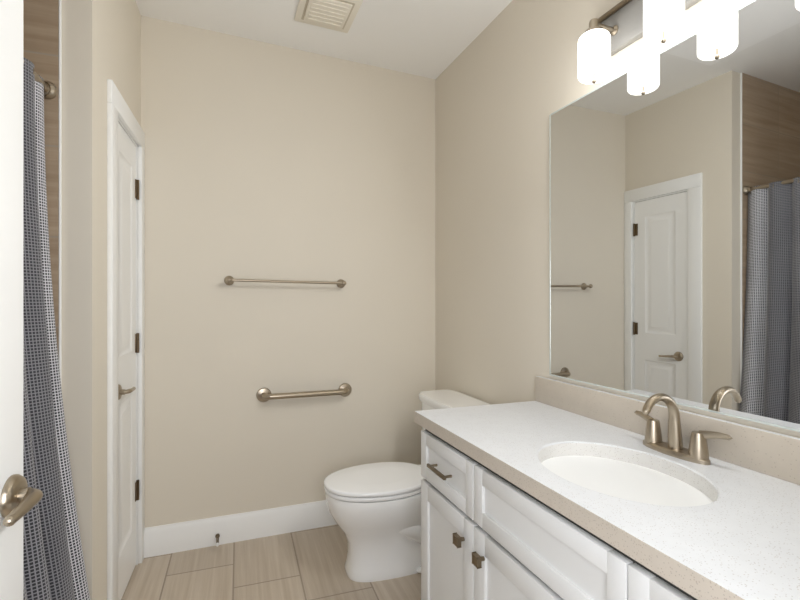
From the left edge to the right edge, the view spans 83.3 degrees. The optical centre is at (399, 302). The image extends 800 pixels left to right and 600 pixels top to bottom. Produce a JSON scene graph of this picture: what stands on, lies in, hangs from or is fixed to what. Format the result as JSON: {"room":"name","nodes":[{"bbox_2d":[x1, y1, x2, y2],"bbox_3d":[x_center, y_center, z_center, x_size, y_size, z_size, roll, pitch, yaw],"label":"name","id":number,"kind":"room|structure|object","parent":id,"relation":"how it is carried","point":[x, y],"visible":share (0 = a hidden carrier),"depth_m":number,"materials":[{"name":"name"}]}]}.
{"room":"bathroom","nodes":[
{"label":"bathroom","id":0,"kind":"room"},
{"bbox_2d":[23,0,61,387],"bbox_3d":[-1.513,-0.084,1.399,0.773,2.750,0.051,0,0,-22],"label":"tiled wall","id":1,"kind":"structure","parent":0,"point":[42,36],"depth_m":1.49,"materials":[{"name":"brown tile"}]},
{"bbox_2d":[62,0,100,599],"bbox_3d":[-1.554,-0.085,1.443,1.002,2.752,0.151,0,0,-22],"label":"wall","id":2,"kind":"structure","parent":0,"point":[81,207],"depth_m":1.55,"materials":[{"name":"beige paint"}]},
{"bbox_2d":[23,57,89,599],"bbox_3d":[-0.850,0.248,0.758,0.286,1.976,1.640,0,0,-22],"label":"shower curtain","id":3,"kind":"object","parent":2,"relation":"attached to","point":[53,564],"visible":0.67,"depth_m":1.34,"materials":[{"name":"grey fabric"}]},
{"bbox_2d":[101,0,140,599],"bbox_3d":[-1.578,-0.085,1.889,0.783,2.752,0.797,0,0,-22],"label":"wall","id":4,"kind":"structure","parent":0,"point":[121,44],"depth_m":1.72,"materials":[{"name":"beige paint"}]},
{"bbox_2d":[107,79,144,599],"bbox_3d":[-1.252,0.216,1.983,0.143,2.150,0.583,0,0,-22],"label":"door frame","id":5,"kind":"structure","parent":4,"relation":"attached to","point":[119,110],"depth_m":1.78,"materials":[{"name":"white wood"}]},
{"bbox_2d":[118,122,138,599],"bbox_3d":[-1.225,0.260,2.012,0.091,2.037,0.414,0,0,-22],"label":"closet door","id":6,"kind":"structure","parent":4,"relation":"in","point":[128,340],"depth_m":2.02,"materials":[{"name":"white painted wood"},{"name":"bronze hinges"},{"name":"brushed nickel handle"}]},
{"bbox_2d":[121,524,420,599],"bbox_3d":[-0.204,1.352,0.511,3.000,0.155,4.300,0,0,-22],"label":"floor","id":7,"kind":"structure","parent":0,"point":[308,564],"depth_m":2.14,"materials":[{"name":"brown tile"}]},
{"bbox_2d":[324,390,489,581],"bbox_3d":[0.021,0.908,2.270,0.809,0.803,0.488,0,0,-22],"label":"toilet","id":8,"kind":"object","parent":7,"relation":"on","point":[374,509],"visible":0.6,"depth_m":2.11,"materials":[{"name":"white ceramic"}]},
{"bbox_2d":[418,424,701,599],"bbox_3d":[0.582,0.895,1.170,0.616,0.848,1.356,0,0,-22],"label":"bathroom vanity","id":9,"kind":"object","parent":7,"relation":"on","point":[484,536],"depth_m":1.20,"materials":[{"name":"white wood"}]},
{"bbox_2d":[414,400,799,599],"bbox_3d":[0.588,0.447,1.192,0.588,0.055,1.400,0,0,-22],"label":"countertop","id":10,"kind":"structure","parent":9,"relation":"on","point":[723,529],"depth_m":1.04,"materials":[{"name":"white stone"}]},
{"bbox_2d":[630,393,733,463],"bbox_3d":[0.737,0.341,1.259,0.151,0.175,0.280,0,0,-22],"label":"faucet","id":11,"kind":"object","parent":10,"relation":"on","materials":[{"name":"silver metal"}]},
{"bbox_2d":[141,15,434,527],"bbox_3d":[-0.932,-0.077,2.482,2.657,2.771,0.100,0,0,-22],"label":"wall","id":12,"kind":"structure","parent":0,"point":[265,161],"depth_m":2.52,"materials":[{"name":"beige paint"}]},
{"bbox_2d":[215,534,219,546],"bbox_3d":[-0.956,1.246,2.358,0.022,0.032,0.076,0,0,-22],"label":"door stop","id":13,"kind":"object","parent":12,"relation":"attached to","point":[217,536],"visible":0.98,"depth_m":2.36,"materials":[{"name":"silver metal"}]},
{"bbox_2d":[144,500,336,557],"bbox_3d":[-0.531,1.226,2.579,1.641,0.164,0.016,0,0,-22],"label":"baseboard","id":14,"kind":"structure","parent":12,"relation":"attached to","point":[179,537],"depth_m":2.41,"materials":[{"name":"white wood"}]},
{"bbox_2d":[224,276,345,287],"bbox_3d":[-0.621,-0.114,2.507,0.669,0.059,0.082,0,0,-22],"label":"towel rail","id":15,"kind":"object","parent":12,"relation":"attached to","point":[231,280],"visible":1,"depth_m":2.46,"materials":[{"name":"silver metal"}]},
{"bbox_2d":[256,383,351,401],"bbox_3d":[-0.527,0.516,2.547,0.542,0.085,0.078,0,0,-22],"label":"grab rail","id":16,"kind":"object","parent":12,"relation":"attached to","point":[266,395],"visible":1,"depth_m":2.50,"materials":[{"name":"silver metal"}]},
{"bbox_2d":[135,0,511,78],"bbox_3d":[-0.204,-1.488,0.511,3.000,0.155,4.300,0,0,-22],"label":"ceiling","id":17,"kind":"structure","parent":0,"point":[432,39],"depth_m":2.35,"materials":[{"name":"paint"}]},
{"bbox_2d":[294,0,362,32],"bbox_3d":[-0.356,-1.428,2.211,0.280,0.027,0.280,0,0,-22],"label":"ceiling vent","id":18,"kind":"object","parent":17,"relation":"in","point":[338,15],"visible":1,"depth_m":2.21,"materials":[{"name":"white plastic"}]},
{"bbox_2d":[435,0,799,437],"bbox_3d":[0.746,-0.056,1.731,0.100,2.753,2.540,0,0,-22],"label":"wall","id":19,"kind":"structure","parent":0,"point":[507,82],"depth_m":2.18,"materials":[{"name":"beige paint"}]},
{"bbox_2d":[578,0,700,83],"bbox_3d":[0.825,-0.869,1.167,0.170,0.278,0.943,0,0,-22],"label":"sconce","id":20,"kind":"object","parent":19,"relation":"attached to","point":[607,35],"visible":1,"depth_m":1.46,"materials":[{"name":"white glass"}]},
{"bbox_2d":[535,376,799,479],"bbox_3d":[0.852,0.375,1.297,0.020,0.114,1.400,0,0,-22],"label":"backsplash","id":21,"kind":"structure","parent":19,"relation":"attached to","point":[772,451],"depth_m":1.23,"materials":[{"name":"beige stone"}]},
{"bbox_2d":[549,0,799,431],"bbox_3d":[0.861,-0.237,1.298,0.007,1.094,1.255,0,0,-22],"label":"mirror","id":22,"kind":"object","parent":19,"relation":"attached to","point":[674,221],"visible":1,"depth_m":1.32,"materials":[{"name":"clear glass"}]},
{"bbox_3d":[-0.038,-0.065,0.114,2.555,2.770,0.120,0,0,-22],"label":"wall","id":23,"kind":"structure","parent":0,"visible":0},
{"bbox_2d":[0,0,42,599],"bbox_3d":[-0.525,0.272,0.396,0.154,2.031,0.754,0,0,-22],"label":"entry door","id":24,"kind":"structure","parent":23,"relation":"in","point":[19,498],"depth_m":0.72,"materials":[{"name":"white"}]}
]}

